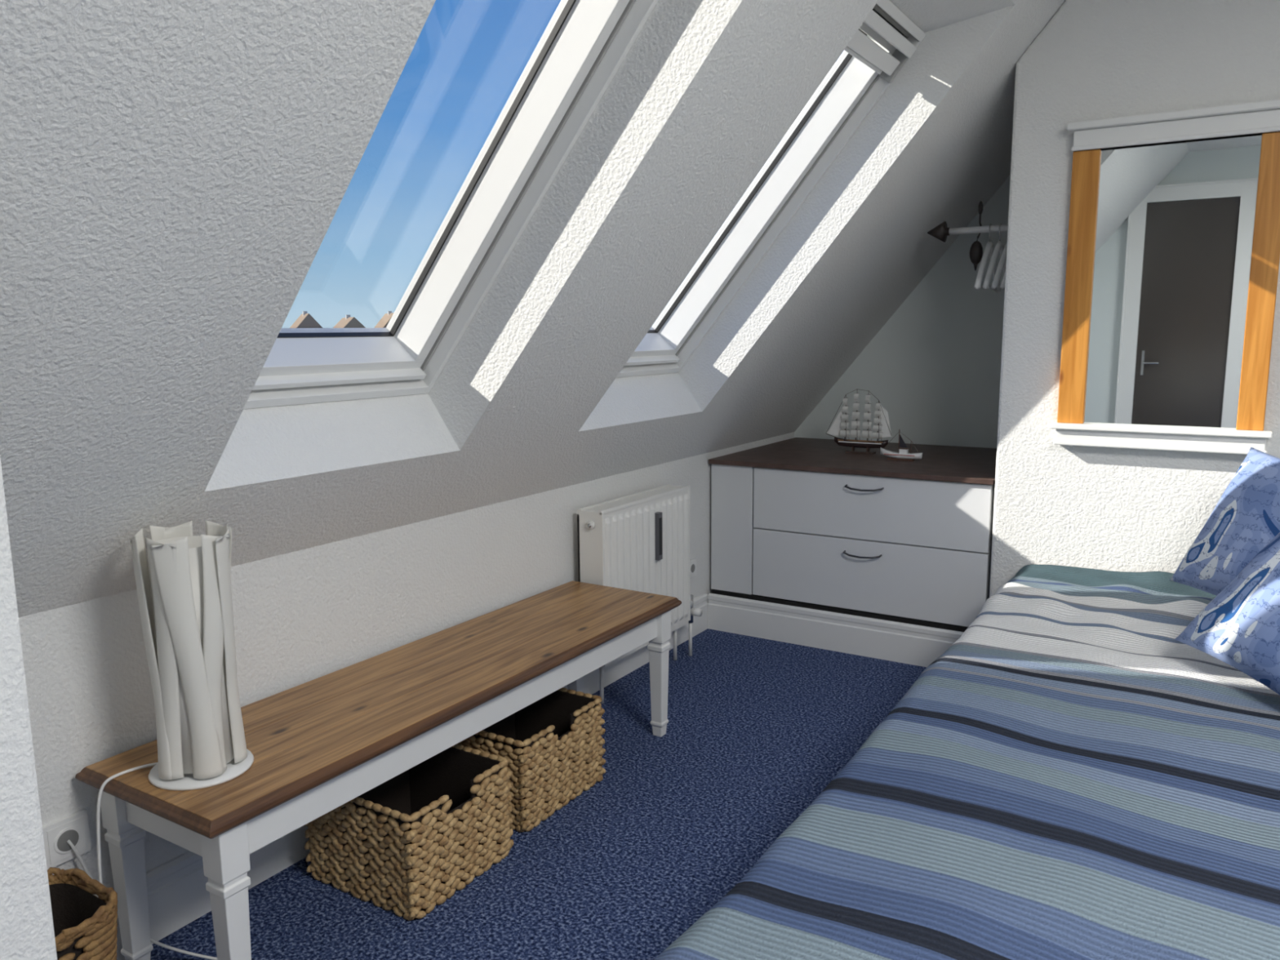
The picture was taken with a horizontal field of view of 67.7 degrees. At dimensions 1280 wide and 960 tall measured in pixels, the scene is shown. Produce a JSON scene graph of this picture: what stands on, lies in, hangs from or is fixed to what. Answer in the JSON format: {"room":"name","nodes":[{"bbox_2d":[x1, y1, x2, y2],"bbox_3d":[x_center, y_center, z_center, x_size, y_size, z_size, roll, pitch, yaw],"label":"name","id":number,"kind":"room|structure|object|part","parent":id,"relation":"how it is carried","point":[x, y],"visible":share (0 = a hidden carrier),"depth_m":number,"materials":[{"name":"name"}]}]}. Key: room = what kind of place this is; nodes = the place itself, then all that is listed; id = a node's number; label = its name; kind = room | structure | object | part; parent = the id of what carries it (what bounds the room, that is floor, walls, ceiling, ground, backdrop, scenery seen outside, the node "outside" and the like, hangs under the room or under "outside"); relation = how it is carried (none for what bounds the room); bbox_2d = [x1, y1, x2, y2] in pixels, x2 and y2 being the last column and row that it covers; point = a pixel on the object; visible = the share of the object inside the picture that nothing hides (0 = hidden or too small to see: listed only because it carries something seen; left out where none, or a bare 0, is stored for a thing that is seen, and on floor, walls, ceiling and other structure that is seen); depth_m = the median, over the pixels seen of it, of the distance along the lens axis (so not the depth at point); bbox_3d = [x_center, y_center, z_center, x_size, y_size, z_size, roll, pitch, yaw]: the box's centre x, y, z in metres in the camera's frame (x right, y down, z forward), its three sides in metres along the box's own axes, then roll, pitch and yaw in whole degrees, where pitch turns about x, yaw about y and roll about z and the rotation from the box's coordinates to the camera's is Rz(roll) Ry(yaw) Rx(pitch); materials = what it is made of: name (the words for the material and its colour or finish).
{"room":"bedroom","nodes":[
{"label":"bedroom","id":0,"kind":"room"},
{"bbox_2d":[0,457,57,959],"bbox_3d":[-1.585,0.442,0.703,0.760,1.737,1.781,5,10,32],"label":"wall","id":1,"kind":"structure","parent":0,"point":[26,920],"depth_m":1.23,"materials":[{"name":"white paint"}]},
{"bbox_2d":[18,431,794,896],"bbox_3d":[-0.799,0.559,2.815,0.100,0.836,6.120,5,10,32],"label":"wall","id":2,"kind":"structure","parent":0,"point":[302,616],"depth_m":2.57,"materials":[{"name":"white paint"}]},
{"bbox_2d":[42,808,91,870],"bbox_3d":[-1.227,0.769,2.039,0.016,0.094,0.094,5,10,32],"label":"wall socket","id":3,"kind":"object","parent":2,"relation":"attached to","point":[74,827],"visible":0.91,"depth_m":2.03,"materials":[{"name":"white plastic"}]},
{"bbox_2d":[97,593,707,959],"bbox_3d":[-0.553,0.843,3.142,0.018,0.170,3.289,5,10,32],"label":"baseboard","id":4,"kind":"structure","parent":2,"relation":"attached to","point":[178,895],"depth_m":2.32,"materials":[{"name":"white paint"}]},
{"bbox_2d":[577,484,702,703],"bbox_3d":[0.001,0.435,3.826,0.179,0.755,0.721,5,10,32],"label":"radiator","id":5,"kind":"object","parent":2,"relation":"attached to","point":[639,541],"visible":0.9,"depth_m":3.72,"materials":[{"name":"white metal"}]},
{"bbox_2d":[690,557,696,577],"bbox_3d":[0.235,0.403,4.357,0.016,0.082,0.082,5,10,32],"label":"wall socket","id":6,"kind":"object","parent":2,"relation":"attached to","point":[693,561],"visible":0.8,"depth_m":4.36,"materials":[{"name":"white plastic"}]},
{"bbox_2d":[0,0,1066,617],"bbox_3d":[-0.048,-0.779,2.184,1.706,1.991,6.220,5,10,32],"label":"ceiling","id":7,"kind":"structure","parent":0,"point":[174,174],"depth_m":2.22,"materials":[{"name":"white paint"}]},
{"bbox_2d":[243,0,657,408],"bbox_3d":[-0.460,-0.790,2.095,1.100,1.268,0.800,5,10,32],"label":"frame","id":8,"kind":"object","parent":7,"relation":"on","point":[584,43],"visible":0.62,"depth_m":2.44,"materials":[{"name":"white"}]},
{"bbox_2d":[616,0,926,377],"bbox_3d":[0.291,-0.983,3.285,1.100,1.268,0.880,5,10,32],"label":"frame","id":9,"kind":"object","parent":7,"relation":"on","point":[850,91],"visible":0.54,"depth_m":3.61,"materials":[{"name":"white"}]},
{"bbox_2d":[844,9,916,83],"bbox_3d":[0.682,-1.401,2.980,0.140,0.135,0.827,5,10,32],"label":"blind cassette","id":10,"kind":"object","parent":9,"relation":"attached to","point":[887,66],"visible":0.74,"depth_m":3.13,"materials":[{"name":"white"}]},
{"bbox_2d":[150,628,926,959],"bbox_3d":[0.843,1.166,1.877,3.960,0.100,6.320,5,10,32],"label":"floor","id":11,"kind":"structure","parent":0,"point":[757,728],"depth_m":2.70,"materials":[{"name":"blue carpet"}]},
{"bbox_2d":[47,866,117,959],"bbox_3d":[-1.155,0.972,1.829,0.258,0.332,0.258,5,10,32],"label":"wicker basket","id":12,"kind":"object","parent":11,"relation":"on","point":[85,924],"visible":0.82,"depth_m":1.87,"materials":[{"name":"brown wicker"}]},
{"bbox_2d":[75,580,681,959],"bbox_3d":[-0.528,0.750,2.699,0.470,0.490,1.800,5,10,32],"label":"wooden bench","id":13,"kind":"object","parent":11,"relation":"on","point":[317,745],"visible":0.95,"depth_m":2.28,"materials":[{"name":"brown wood"}]},
{"bbox_2d":[66,520,253,959],"bbox_3d":[-1.029,0.600,1.999,0.404,1.007,0.365,5,10,32],"label":"table lamp","id":14,"kind":"object","parent":13,"relation":"on","point":[184,598],"depth_m":1.93,"materials":[{"name":"white"}]},
{"bbox_3d":[-1.027,0.852,2.038,0.388,0.497,0.159,-1,9,-6],"label":"lamp cord","id":15,"kind":"part","parent":14,"relation":"part of","materials":[{"name":"white plastic"}]},
{"bbox_2d":[303,743,513,920],"bbox_3d":[-0.606,0.889,2.517,0.404,0.273,0.388,5,10,32],"label":"storage basket","id":16,"kind":"object","parent":11,"relation":"on","point":[405,845],"visible":0.81,"depth_m":2.40,"materials":[{"name":"brown wicker"}]},
{"bbox_2d":[456,687,605,832],"bbox_3d":[-0.372,0.823,2.925,0.384,0.273,0.419,5,10,32],"label":"storage basket","id":17,"kind":"object","parent":11,"relation":"on","point":[552,746],"visible":0.6,"depth_m":2.84,"materials":[{"name":"brown wicker"}]},
{"bbox_2d":[708,437,996,631],"bbox_3d":[1.124,0.281,4.570,1.265,0.808,1.050,5,10,32],"label":"dresser","id":18,"kind":"object","parent":11,"relation":"on","point":[811,523],"visible":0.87,"depth_m":4.14,"materials":[{"name":"white wood"}]},
{"bbox_2d":[826,389,891,454],"bbox_3d":[1.047,-0.282,4.569,0.327,0.308,0.042,5,10,32],"label":"model sailing ship","id":19,"kind":"object","parent":18,"relation":"on","point":[839,427],"visible":1,"depth_m":4.55,"materials":[{"name":"grey fabric"}]},
{"bbox_3d":[0.948,0.323,4.085,0.168,0.019,0.041,5,10,32],"label":"handle","id":20,"kind":"part","parent":18,"relation":"part of","materials":[{"name":"grey metal"}]},
{"bbox_3d":[0.945,0.037,4.041,0.168,0.019,0.041,5,10,32],"label":"handle","id":21,"kind":"part","parent":18,"relation":"part of","materials":[{"name":"grey metal"}]},
{"bbox_2d":[880,429,922,461],"bbox_3d":[1.184,-0.160,4.323,0.190,0.140,0.048,5,10,32],"label":"fishing boat","id":22,"kind":"object","parent":18,"relation":"on","point":[903,454],"visible":1,"depth_m":4.32,"materials":[{"name":"white wood"}]},
{"bbox_2d":[653,564,1279,959],"bbox_3d":[1.205,0.800,2.160,1.299,0.529,3.005,5,10,32],"label":"bed","id":23,"kind":"object","parent":11,"relation":"on","point":[1072,777],"visible":0.9,"depth_m":1.80,"materials":[{"name":"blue striped woven fabric"}]},
{"bbox_2d":[1168,446,1279,595],"bbox_3d":[1.933,0.177,2.883,0.279,0.499,0.561,-4,9,-20],"label":"throw pillow","id":24,"kind":"object","parent":23,"relation":"on","point":[1245,519],"visible":0.7,"depth_m":2.95,"materials":[{"name":"blue fabric"}]},
{"bbox_2d":[1174,532,1279,694],"bbox_3d":[1.648,0.309,2.313,0.348,0.420,0.531,-2,9,-8],"label":"throw pillow","id":25,"kind":"object","parent":23,"relation":"on","point":[1240,627],"visible":1,"depth_m":2.38,"materials":[{"name":"blue fabric"}]},
{"bbox_2d":[782,62,1010,448],"bbox_3d":[1.423,-0.758,4.911,1.480,2.750,0.100,5,10,32],"label":"wall","id":26,"kind":"structure","parent":0,"point":[934,366],"depth_m":4.81,"materials":[{"name":"white paint"}]},
{"bbox_2d":[989,0,1279,597],"bbox_3d":[2.717,-0.540,3.450,2.480,2.750,1.040,5,10,32],"label":"wall","id":27,"kind":"structure","parent":0,"point":[1107,508],"depth_m":3.48,"materials":[{"name":"white paint"}]},
{"bbox_2d":[707,593,964,666],"bbox_3d":[1.913,0.760,3.536,3.741,0.170,0.018,5,10,32],"label":"baseboard","id":28,"kind":"structure","parent":27,"relation":"attached to","point":[886,640],"depth_m":4.19,"materials":[{"name":"white paint"}]},
{"bbox_2d":[927,200,1008,271],"bbox_3d":[1.432,-1.039,4.060,0.415,0.290,0.090,5,10,32],"label":"rail","id":29,"kind":"object","parent":27,"relation":"attached to","point":[940,232],"visible":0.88,"depth_m":4.06,"materials":[{"name":"white"}]},
{"bbox_3d":[1.432,-1.064,4.056,0.415,0.088,0.090,5,10,32],"label":"rod","id":30,"kind":"part","parent":29,"relation":"part of","materials":[{"name":"white metal"}]},
{"bbox_2d":[973,222,1006,292],"bbox_3d":[1.540,-0.938,4.008,0.162,0.281,0.418,5,10,32],"label":"hangers","id":31,"kind":"object","parent":29,"relation":"hanging from","point":[996,270],"visible":0.53,"depth_m":3.93,"materials":[{"name":"white"}]},
{"bbox_2d":[1050,99,1279,454],"bbox_3d":[1.835,-0.678,3.318,0.700,1.150,0.075,5,10,32],"label":"wall mirror","id":32,"kind":"object","parent":27,"relation":"attached to","point":[1173,250],"visible":0.97,"depth_m":3.32,"materials":[{"name":"mirror"}]},
{"bbox_2d":[1084,133,1262,429],"bbox_3d":[1.850,-0.675,3.342,0.480,0.975,0.016,5,10,32],"label":"mirror glass","id":33,"kind":"object","parent":32,"relation":"attached to","point":[1175,231],"depth_m":3.33,"materials":[{"name":"mirror"}]},
{"label":"outside","id":34,"kind":"structure","parent":0,"visible":0},
{"bbox_3d":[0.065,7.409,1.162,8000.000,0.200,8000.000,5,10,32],"label":"ground","id":35,"kind":"structure","parent":34,"visible":0},
{"bbox_2d":[289,311,322,328],"bbox_3d":[-69.991,-29.363,200.254,11.151,11.959,12.082,5,10,32],"label":"neighbouring house","id":36,"kind":"structure","parent":35,"relation":"on","point":[305,320],"depth_m":196.80,"materials":[{"name":"beige"}]},
{"bbox_2d":[333,315,365,328],"bbox_3d":[-58.820,-27.862,193.135,14.349,11.007,13.607,5,10,32],"label":"neighbouring house","id":37,"kind":"structure","parent":35,"relation":"on","point":[348,322],"depth_m":188.20,"materials":[{"name":"beige"}]},
{"bbox_2d":[373,311,394,328],"bbox_3d":[-59.455,-34.018,227.741,14.905,12.456,14.452,5,10,32],"label":"neighbouring house","id":38,"kind":"structure","parent":35,"relation":"on","point":[384,322],"depth_m":226.04,"materials":[{"name":"beige"}]}
]}

